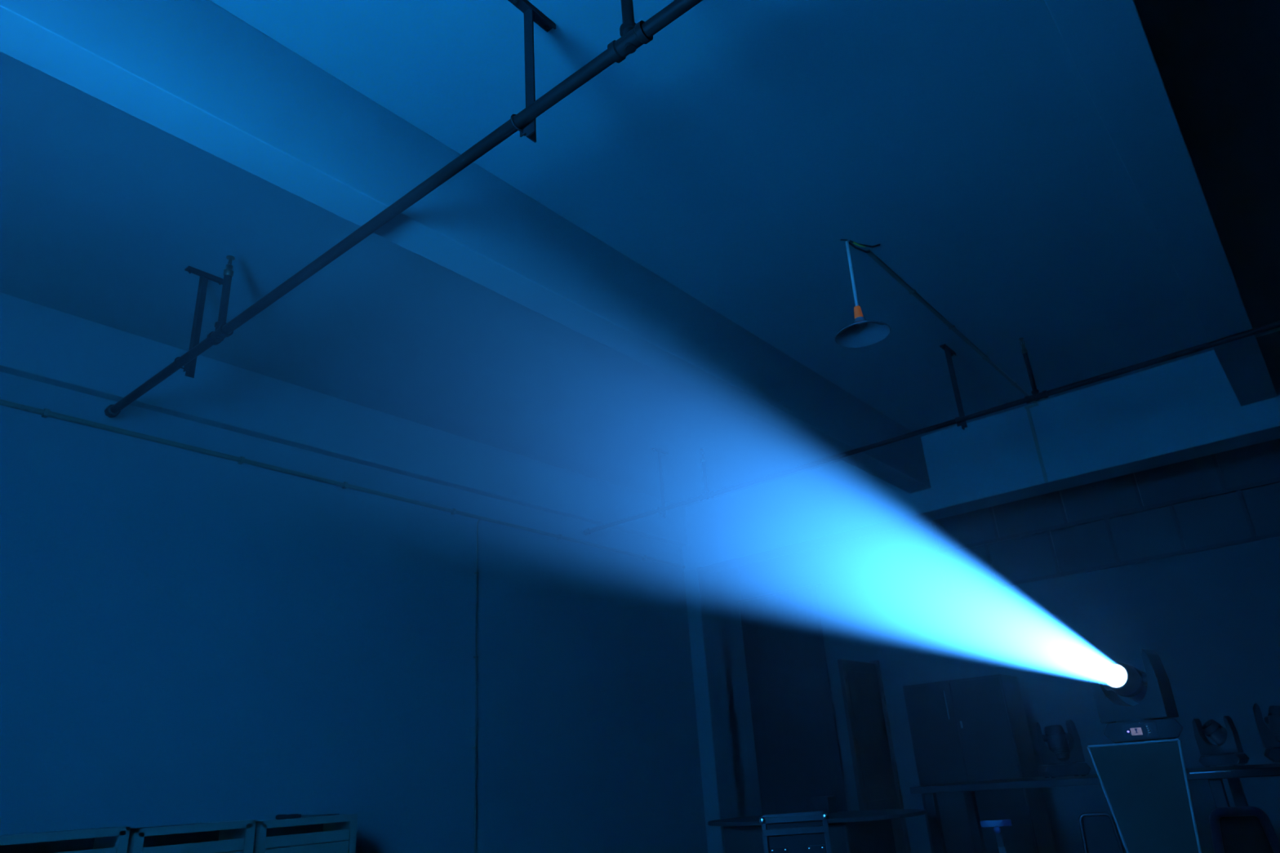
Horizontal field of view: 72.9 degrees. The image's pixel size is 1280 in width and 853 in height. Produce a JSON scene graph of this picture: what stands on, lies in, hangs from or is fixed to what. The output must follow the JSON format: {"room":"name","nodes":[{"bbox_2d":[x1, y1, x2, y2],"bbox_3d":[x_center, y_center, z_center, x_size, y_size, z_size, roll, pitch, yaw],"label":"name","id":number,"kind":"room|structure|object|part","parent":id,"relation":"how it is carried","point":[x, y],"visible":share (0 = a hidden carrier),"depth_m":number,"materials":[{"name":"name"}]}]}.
{"room":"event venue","nodes":[
{"label":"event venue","id":0,"kind":"room"},
{"bbox_2d":[0,371,762,852],"bbox_3d":[-2.101,2.391,8.062,0.210,5.000,11.704,-21,-28,35],"label":"wall","id":1,"kind":"structure","parent":0,"point":[187,637],"depth_m":7.36,"materials":[{"name":"paint"}]},
{"bbox_2d":[0,399,684,852],"bbox_3d":[-2.414,2.511,7.351,0.052,4.249,9.856,-21,-28,35],"label":"conduit","id":2,"kind":"object","parent":1,"relation":"attached to","point":[45,413],"visible":1,"depth_m":7.93,"materials":[{"name":"grey metal"}]},
{"bbox_2d":[737,583,848,815],"bbox_3d":[2.055,4.088,11.421,1.330,3.826,0.032,-21,-28,35],"label":"door","id":3,"kind":"structure","parent":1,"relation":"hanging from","point":[798,759],"depth_m":11.59,"materials":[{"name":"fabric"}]},
{"bbox_3d":[1.931,2.339,12.142,1.330,0.032,0.032,-21,-28,35],"label":"curtain rail","id":4,"kind":"part","parent":3,"relation":"part of","materials":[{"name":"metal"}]},
{"bbox_2d":[0,0,1279,506],"bbox_3d":[3.112,-2.043,5.054,14.224,0.210,11.704,-21,-28,35],"label":"ceiling","id":5,"kind":"structure","parent":0,"point":[730,156],"depth_m":5.72,"materials":[{"name":"paint"}]},
{"bbox_2d":[174,265,223,377],"bbox_3d":[-3.039,-0.698,5.950,0.101,0.788,0.266,-21,-28,35],"label":"hanger","id":6,"kind":"object","parent":5,"relation":"hanging from","point":[189,368],"visible":0.82,"depth_m":5.97,"materials":[{"name":"metal"}]},
{"bbox_3d":[-3.023,-0.700,5.937,0.056,0.780,0.056,-21,-28,35],"label":"angle post","id":7,"kind":"part","parent":6,"relation":"part of","materials":[{"name":"metal"}]},
{"bbox_3d":[-3.049,-1.053,6.083,0.062,0.031,0.266,-21,-28,35],"label":"ceiling plate","id":8,"kind":"part","parent":6,"relation":"part of","materials":[{"name":"metal"}]},
{"bbox_2d":[104,0,702,417],"bbox_3d":[0.164,-1.906,3.489,10.746,0.623,0.090,-21,-28,35],"label":"pipe","id":9,"kind":"object","parent":6,"relation":"hanging from","point":[633,35],"visible":1,"depth_m":4.22,"materials":[{"name":"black metal"}]},
{"bbox_2d":[0,292,688,546],"bbox_3d":[-2.559,0.113,8.320,0.112,0.542,9.912,-21,-28,35],"label":"beam","id":10,"kind":"structure","parent":5,"relation":"attached to","point":[39,343],"depth_m":7.66,"materials":[{"name":"paint"}]},
{"bbox_2d":[0,0,930,493],"bbox_3d":[0.022,-0.820,6.388,0.251,0.627,9.912,-21,-28,35],"label":"beam","id":11,"kind":"structure","parent":5,"relation":"attached to","point":[196,72],"depth_m":4.71,"materials":[{"name":"paint"}]},
{"bbox_2d":[507,0,555,142],"bbox_3d":[-0.515,-1.659,4.078,0.101,0.767,0.266,-21,-28,35],"label":"hanger","id":12,"kind":"object","parent":5,"relation":"hanging from","point":[531,14],"visible":0.88,"depth_m":4.09,"materials":[{"name":"metal"}]},
{"bbox_3d":[-0.533,-1.373,3.961,0.042,0.099,0.006,-21,-28,35],"label":"clamp plate","id":13,"kind":"part","parent":12,"relation":"part of","materials":[{"name":"metal"}]},
{"bbox_3d":[-0.500,-1.661,4.066,0.056,0.759,0.056,-21,-28,35],"label":"angle post","id":14,"kind":"part","parent":12,"relation":"part of","materials":[{"name":"metal"}]},
{"bbox_3d":[-0.524,-2.005,4.207,0.062,0.031,0.266,-21,-28,35],"label":"ceiling plate","id":15,"kind":"part","parent":12,"relation":"part of","materials":[{"name":"metal"}]},
{"bbox_2d":[651,447,668,517],"bbox_3d":[0.241,0.641,9.752,0.086,0.791,0.258,-21,-28,35],"label":"hanger","id":16,"kind":"object","parent":5,"relation":"hanging from","point":[660,451],"visible":0.97,"depth_m":9.75,"materials":[{"name":"metal"}]},
{"bbox_3d":[0.229,0.284,9.889,0.052,0.026,0.258,-21,-28,35],"label":"ceiling plate","id":17,"kind":"part","parent":16,"relation":"part of","materials":[{"name":"metal"}]},
{"bbox_3d":[0.254,0.639,9.742,0.048,0.784,0.048,-21,-28,35],"label":"angle post","id":18,"kind":"part","parent":16,"relation":"part of","materials":[{"name":"metal"}]},
{"bbox_2d":[582,320,1279,535],"bbox_3d":[3.469,-0.547,7.277,10.781,0.593,0.069,-21,-28,35],"label":"pipe","id":19,"kind":"object","parent":16,"relation":"hanging from","point":[1037,396],"visible":1,"depth_m":7.51,"materials":[{"name":"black metal"}]},
{"bbox_2d":[835,239,890,347],"bbox_3d":[1.511,-0.976,6.090,0.375,0.769,0.414,-21,-28,35],"label":"pendant lamp","id":20,"kind":"object","parent":5,"relation":"hanging from","point":[862,332],"visible":1,"depth_m":6.02,"materials":[{"name":"grey metal"}]},
{"bbox_3d":[1.495,-1.078,6.112,0.036,0.532,0.023,-21,-28,35],"label":"stem","id":21,"kind":"part","parent":20,"relation":"part of","materials":[{"name":"white plastic"}]},
{"bbox_2d":[853,305,862,319],"bbox_3d":[1.510,-0.789,5.998,0.060,0.098,0.060,-21,-28,35],"label":"socket","id":22,"kind":"object","parent":20,"relation":"attached to","point":[858,313],"depth_m":5.97,"materials":[{"name":"orange plastic"}]},
{"bbox_3d":[1.519,-0.686,5.954,0.375,0.129,0.375,-21,-28,35],"label":"lamp shade","id":23,"kind":"part","parent":20,"relation":"part of","materials":[{"name":"metal"}]},
{"bbox_2d":[939,343,967,429],"bbox_3d":[2.840,-0.341,7.822,0.086,0.787,0.258,-21,-28,35],"label":"hanger","id":24,"kind":"object","parent":5,"relation":"hanging from","point":[948,352],"visible":0.98,"depth_m":7.81,"materials":[{"name":"metal"}]},
{"bbox_3d":[2.828,-0.697,7.957,0.052,0.026,0.258,-21,-28,35],"label":"ceiling plate","id":25,"kind":"part","parent":24,"relation":"part of","materials":[{"name":"metal"}]},
{"bbox_2d":[866,249,1048,482],"bbox_3d":[2.950,-0.357,7.684,0.144,0.876,4.060,-21,-28,35],"label":"conduit","id":26,"kind":"object","parent":5,"relation":"attached to","point":[873,256],"visible":1,"depth_m":7.85,"materials":[{"name":"black metal"}]},
{"bbox_2d":[681,330,1279,572],"bbox_3d":[6.001,-0.395,8.105,13.804,0.885,0.420,-21,-28,35],"label":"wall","id":27,"kind":"structure","parent":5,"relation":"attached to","point":[1188,408],"depth_m":9.35,"materials":[{"name":"paint"}]},
{"bbox_2d":[1044,0,1277,406],"bbox_3d":[2.544,-1.777,4.516,0.287,0.616,9.912,-21,-28,35],"label":"beam","id":28,"kind":"structure","parent":5,"relation":"attached to","point":[1107,42],"depth_m":4.62,"materials":[{"name":"paint"}]},
{"bbox_2d":[737,521,1279,852],"bbox_3d":[6.942,1.827,8.244,13.804,5.000,0.210,-21,-28,35],"label":"wall","id":29,"kind":"structure","parent":0,"point":[1211,617],"depth_m":9.72,"materials":[{"name":"paint"}]},
{"bbox_2d":[837,659,911,852],"bbox_3d":[2.802,4.148,10.218,0.114,2.760,1.010,-20,-27,33],"label":"door","id":30,"kind":"structure","parent":29,"relation":"in","point":[868,728],"depth_m":10.33,"materials":[{"name":"brown wood"}]},
{"bbox_3d":[2.758,3.619,10.402,0.008,1.302,0.756,-21,-28,35],"label":"panel","id":31,"kind":"part","parent":30,"relation":"part of","materials":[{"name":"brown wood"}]},
{"bbox_3d":[2.841,4.801,9.915,0.008,0.980,0.756,-21,-28,35],"label":"panel","id":32,"kind":"part","parent":30,"relation":"part of","materials":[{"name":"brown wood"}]},
{"bbox_3d":[3.091,4.274,10.574,0.112,2.760,0.056,-21,-28,35],"label":"post","id":33,"kind":"part","parent":30,"relation":"part of","materials":[{"name":"white wood"}]},
{"bbox_2d":[930,438,1279,598],"bbox_3d":[6.640,0.422,8.891,7.508,1.358,0.091,-21,-28,35],"label":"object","id":34,"kind":"structure","parent":29,"relation":"in","point":[1232,497],"depth_m":9.76,"materials":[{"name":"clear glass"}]},
{"bbox_3d":[4.056,1.135,10.904,0.706,0.735,0.010,-21,-28,35],"label":"pane","id":35,"kind":"part","parent":34,"relation":"part of","materials":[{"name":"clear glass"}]},
{"bbox_3d":[4.040,1.768,10.696,0.552,0.504,0.010,-21,-28,35],"label":"pane","id":36,"kind":"part","parent":34,"relation":"part of","materials":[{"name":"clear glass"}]},
{"bbox_3d":[4.548,1.576,10.319,0.699,0.504,0.010,-21,-28,35],"label":"pane","id":37,"kind":"part","parent":34,"relation":"part of","materials":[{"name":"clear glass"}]},
{"bbox_3d":[4.648,0.912,10.464,0.762,0.735,0.010,-21,-28,35],"label":"pane","id":38,"kind":"part","parent":34,"relation":"part of","materials":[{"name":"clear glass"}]},
{"bbox_3d":[5.072,1.378,9.929,0.594,0.504,0.010,-21,-28,35],"label":"pane","id":39,"kind":"part","parent":34,"relation":"part of","materials":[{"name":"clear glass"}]},
{"bbox_3d":[5.261,0.681,10.009,0.762,0.735,0.010,-21,-28,35],"label":"pane","id":40,"kind":"part","parent":34,"relation":"part of","materials":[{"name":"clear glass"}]},
{"bbox_3d":[5.567,1.192,9.561,0.622,0.504,0.010,-21,-28,35],"label":"pane","id":41,"kind":"part","parent":34,"relation":"part of","materials":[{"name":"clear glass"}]},
{"bbox_3d":[5.874,0.449,9.553,0.762,0.735,0.010,-21,-28,35],"label":"pane","id":42,"kind":"part","parent":34,"relation":"part of","materials":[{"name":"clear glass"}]},
{"bbox_3d":[6.065,1.004,9.192,0.601,0.504,0.010,-21,-28,35],"label":"pane","id":43,"kind":"part","parent":34,"relation":"part of","materials":[{"name":"clear glass"}]},
{"bbox_3d":[6.492,0.216,9.094,0.776,0.735,0.010,-21,-28,35],"label":"pane","id":44,"kind":"part","parent":34,"relation":"part of","materials":[{"name":"clear glass"}]},
{"bbox_3d":[6.551,0.820,8.830,0.594,0.504,0.010,-21,-28,35],"label":"pane","id":45,"kind":"part","parent":34,"relation":"part of","materials":[{"name":"clear glass"}]},
{"bbox_3d":[3.452,2.763,3.071,14.224,0.210,11.704,-21,-28,35],"label":"floor","id":46,"kind":"structure","parent":0,"visible":0},
{"bbox_2d":[0,826,130,852],"bbox_3d":[-3.559,3.108,4.904,0.571,1.464,0.829,-21,-28,35],"label":"cabinet","id":47,"kind":"object","parent":46,"relation":"on","point":[104,840],"visible":1,"depth_m":5.22,"materials":[{"name":"beige metal"}]},
{"bbox_3d":[-3.403,2.491,4.974,0.025,0.071,0.722,-21,-28,35],"label":"drawer","id":48,"kind":"part","parent":47,"relation":"part of","materials":[{"name":"beige metal"}]},
{"bbox_2d":[126,819,256,852],"bbox_3d":[-3.027,3.328,5.508,0.571,1.447,0.773,-21,-28,35],"label":"cabinet","id":49,"kind":"object","parent":46,"relation":"on","point":[237,836],"visible":0.93,"depth_m":5.71,"materials":[{"name":"beige metal"}]},
{"bbox_3d":[-2.869,2.720,5.577,0.025,0.071,0.644,-21,-28,35],"label":"drawer","id":50,"kind":"part","parent":49,"relation":"part of","materials":[{"name":"beige metal"}]},
{"bbox_2d":[253,813,357,852],"bbox_3d":[-2.517,3.539,6.088,0.571,1.433,0.760,-21,-28,35],"label":"cabinet","id":51,"kind":"object","parent":46,"relation":"on","point":[335,833],"visible":0.9,"depth_m":6.23,"materials":[{"name":"beige metal"}]},
{"bbox_3d":[-2.341,3.159,6.064,0.025,0.414,0.647,-21,-28,35],"label":"drawer","id":52,"kind":"part","parent":51,"relation":"part of","materials":[{"name":"beige metal"}]},
{"bbox_3d":[-2.357,2.930,6.158,0.025,0.071,0.647,-21,-28,35],"label":"drawer","id":53,"kind":"part","parent":51,"relation":"part of","materials":[{"name":"beige metal"}]},
{"bbox_2d":[275,813,339,819],"bbox_3d":[-2.412,2.825,6.300,0.035,0.036,0.494,-21,-28,35],"label":"screwdriver","id":54,"kind":"object","parent":51,"relation":"on","point":[292,815],"visible":0.99,"depth_m":6.20,"materials":[{"name":"black plastic"}]},
{"bbox_3d":[-2.509,2.787,6.189,0.035,0.036,0.190,-21,-28,35],"label":"handle","id":55,"kind":"part","parent":54,"relation":"part of","materials":[{"name":"black plastic"}]},
{"bbox_2d":[684,568,739,852],"bbox_3d":[0.948,3.879,11.030,0.224,4.115,0.420,-21,-28,35],"label":"column","id":56,"kind":"structure","parent":46,"relation":"on","point":[713,726],"depth_m":11.04,"materials":[{"name":"paint"}]},
{"bbox_2d":[759,810,831,852],"bbox_3d":[0.918,2.805,4.712,0.381,1.290,0.451,-7,-23,7],"label":"equipment rack","id":57,"kind":"object","parent":46,"relation":"on","point":[799,832],"visible":1,"depth_m":4.74,"materials":[{"name":"black plastic"}]},
{"bbox_3d":[0.720,2.728,4.563,0.028,1.206,0.031,-7,-23,7],"label":"corner post","id":58,"kind":"part","parent":57,"relation":"part of","materials":[{"name":"metal"}]},
{"bbox_3d":[0.762,2.362,4.699,0.098,0.143,0.014,-7,-23,7],"label":"device panel","id":59,"kind":"part","parent":57,"relation":"part of","materials":[{"name":"metal"}]},
{"bbox_3d":[0.910,2.309,5.139,0.353,0.031,0.025,-7,-23,7],"label":"rail","id":60,"kind":"part","parent":57,"relation":"part of","materials":[{"name":"metal"}]},
{"bbox_3d":[0.846,2.159,4.764,0.353,0.031,0.025,-7,-23,7],"label":"rail","id":61,"kind":"part","parent":57,"relation":"part of","materials":[{"name":"metal"}]},
{"bbox_3d":[0.850,2.215,4.742,0.353,0.034,0.025,-7,-23,7],"label":"rail","id":62,"kind":"part","parent":57,"relation":"part of","materials":[{"name":"metal"}]},
{"bbox_3d":[0.958,2.339,4.675,0.098,0.143,0.014,-7,-23,7],"label":"device panel","id":63,"kind":"part","parent":57,"relation":"part of","materials":[{"name":"metal"}]},
{"bbox_3d":[1.051,2.688,4.522,0.028,1.206,0.031,-7,-23,7],"label":"corner post","id":64,"kind":"part","parent":57,"relation":"part of","materials":[{"name":"metal"}]},
{"bbox_2d":[707,808,926,852],"bbox_3d":[1.310,3.423,6.157,1.624,1.200,1.008,-21,-28,35],"label":"table","id":65,"kind":"object","parent":46,"relation":"on","point":[852,831],"visible":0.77,"depth_m":6.14,"materials":[{"name":"metal"}]},
{"bbox_2d":[902,674,1056,852],"bbox_3d":[3.639,3.926,9.257,1.106,2.329,0.613,-21,-28,35],"label":"tall cabinet","id":66,"kind":"object","parent":46,"relation":"on","point":[971,729],"visible":0.98,"depth_m":9.15,"materials":[{"name":"metal"}]},
{"bbox_3d":[3.259,3.910,9.231,0.533,2.221,0.021,-21,-28,35],"label":"door","id":67,"kind":"part","parent":66,"relation":"part of","materials":[{"name":"metal"}]},
{"bbox_3d":[3.341,3.033,9.432,0.017,0.324,0.034,-21,-28,35],"label":"handle","id":68,"kind":"part","parent":66,"relation":"part of","materials":[{"name":"silver metal"}]},
{"bbox_3d":[3.678,3.752,8.920,0.533,2.221,0.021,-21,-28,35],"label":"door","id":69,"kind":"part","parent":66,"relation":"part of","materials":[{"name":"metal"}]},
{"bbox_2d":[980,819,1012,852],"bbox_3d":[2.118,2.861,4.878,0.591,1.153,0.596,-21,-28,35],"label":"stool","id":70,"kind":"object","parent":46,"relation":"on","point":[997,824],"visible":1,"depth_m":5.25,"materials":[{"name":"blue plastic"}]},
{"bbox_3d":[2.171,2.421,5.284,0.179,0.039,0.044,-11,-23,17],"label":"backrest","id":71,"kind":"part","parent":70,"relation":"part of","materials":[{"name":"blue plastic"}]},
{"bbox_3d":[2.163,2.443,5.246,0.042,0.042,0.024,-11,-23,17],"label":"adjuster knob","id":72,"kind":"part","parent":70,"relation":"part of","materials":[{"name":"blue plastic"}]},
{"bbox_3d":[2.192,2.673,5.185,0.042,0.539,0.021,-11,-23,17],"label":"post","id":73,"kind":"part","parent":70,"relation":"part of","materials":[{"name":"metal"}]},
{"bbox_3d":[2.183,2.574,5.210,0.042,0.084,0.010,-11,-23,17],"label":"plate","id":74,"kind":"part","parent":70,"relation":"part of","materials":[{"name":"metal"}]},
{"bbox_2d":[909,763,1279,852],"bbox_3d":[4.722,2.601,4.937,6.048,1.343,1.014,-21,-28,35],"label":"workbench","id":75,"kind":"object","parent":46,"relation":"on","point":[1215,775],"visible":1,"depth_m":6.10,"materials":[{"name":"metal"}]},
{"bbox_3d":[2.230,3.365,6.297,0.070,1.294,0.070,-21,-28,35],"label":"leg","id":76,"kind":"part","parent":75,"relation":"part of","materials":[{"name":"metal"}]},
{"bbox_3d":[2.738,3.569,6.877,0.070,1.294,0.070,-21,-28,35],"label":"leg","id":77,"kind":"part","parent":75,"relation":"part of","materials":[{"name":"metal"}]},
{"bbox_2d":[1032,720,1090,778],"bbox_3d":[3.073,2.365,6.356,0.308,0.386,0.249,-7,-23,8],"label":"light","id":78,"kind":"object","parent":75,"relation":"on","point":[1061,757],"visible":1,"depth_m":6.30,"materials":[{"name":"black plastic"}]},
{"bbox_3d":[3.051,2.457,6.191,0.135,0.064,0.006,-7,-23,8],"label":"control panel","id":79,"kind":"part","parent":78,"relation":"part of","materials":[{"name":"black plastic"}]},
{"bbox_3d":[3.671,2.821,5.226,0.070,1.294,0.070,-21,-28,35],"label":"leg","id":80,"kind":"part","parent":75,"relation":"part of","materials":[{"name":"metal"}]},
{"bbox_2d":[1192,715,1248,767],"bbox_3d":[4.228,2.302,6.334,0.218,0.335,0.267,15,-29,-38],"label":"light","id":81,"kind":"object","parent":75,"relation":"on","point":[1228,751],"visible":1,"depth_m":6.28,"materials":[{"name":"black plastic"}]},
{"bbox_3d":[4.149,2.400,6.227,0.005,0.056,0.118,15,-29,-38],"label":"control panel","id":82,"kind":"part","parent":81,"relation":"part of","materials":[{"name":"black plastic"}]},
{"bbox_3d":[4.180,3.025,5.806,0.070,1.294,0.070,-21,-28,35],"label":"leg","id":83,"kind":"part","parent":75,"relation":"part of","materials":[{"name":"metal"}]},
{"bbox_2d":[1253,703,1279,762],"bbox_3d":[4.724,2.231,6.346,0.328,0.412,0.266,-15,-25,26],"label":"light","id":84,"kind":"object","parent":75,"relation":"on","point":[1270,738],"visible":1,"depth_m":6.34,"materials":[{"name":"black plastic"}]},
{"bbox_2d":[1078,812,1124,852],"bbox_3d":[2.632,2.766,4.753,0.580,1.167,0.594,-21,-28,35],"label":"swivel chair","id":85,"kind":"object","parent":46,"relation":"on","point":[1099,830],"visible":0.99,"depth_m":5.07,"materials":[{"name":"black plastic"}]},
{"bbox_2d":[1087,738,1201,852],"bbox_3d":[2.437,2.223,3.875,0.426,1.531,0.532,-15,-25,25],"label":"lectern","id":86,"kind":"object","parent":46,"relation":"on","point":[1144,784],"visible":1,"depth_m":3.98,"materials":[{"name":"metal"}]},
{"bbox_3d":[2.273,2.202,3.823,0.194,1.497,0.012,-15,-25,25],"label":"edge trim","id":87,"kind":"part","parent":86,"relation":"part of","materials":[{"name":"silver metal"}]},
{"bbox_3d":[2.311,1.488,4.066,0.380,0.013,0.012,-15,-25,25],"label":"edge trim","id":88,"kind":"part","parent":86,"relation":"part of","materials":[{"name":"silver metal"}]},
{"bbox_2d":[1087,648,1182,743],"bbox_3d":[2.452,1.349,4.307,0.346,0.420,0.464,-15,-25,25],"label":"light","id":89,"kind":"object","parent":86,"relation":"on","point":[1144,721],"visible":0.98,"depth_m":4.16,"materials":[{"name":"black plastic"}]},
{"bbox_3d":[2.352,1.433,4.079,0.147,0.070,0.006,-15,-25,25],"label":"control panel","id":90,"kind":"part","parent":89,"relation":"part of","materials":[{"name":"black plastic"}]},
{"bbox_3d":[2.470,2.148,3.728,0.140,1.497,0.012,-15,-25,25],"label":"edge trim","id":91,"kind":"part","parent":86,"relation":"part of","materials":[{"name":"silver metal"}]},
{"bbox_2d":[1208,806,1279,852],"bbox_3d":[3.171,2.558,4.348,0.592,1.172,0.585,-21,-28,35],"label":"swivel chair","id":92,"kind":"object","parent":46,"relation":"on","point":[1241,829],"visible":1,"depth_m":4.66,"materials":[{"name":"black plastic"}]},
{"bbox_3d":[3.244,2.218,4.646,0.232,0.232,0.011,-17,-26,28],"label":"backrest","id":93,"kind":"part","parent":92,"relation":"part of","materials":[{"name":"black fabric"}]}
]}

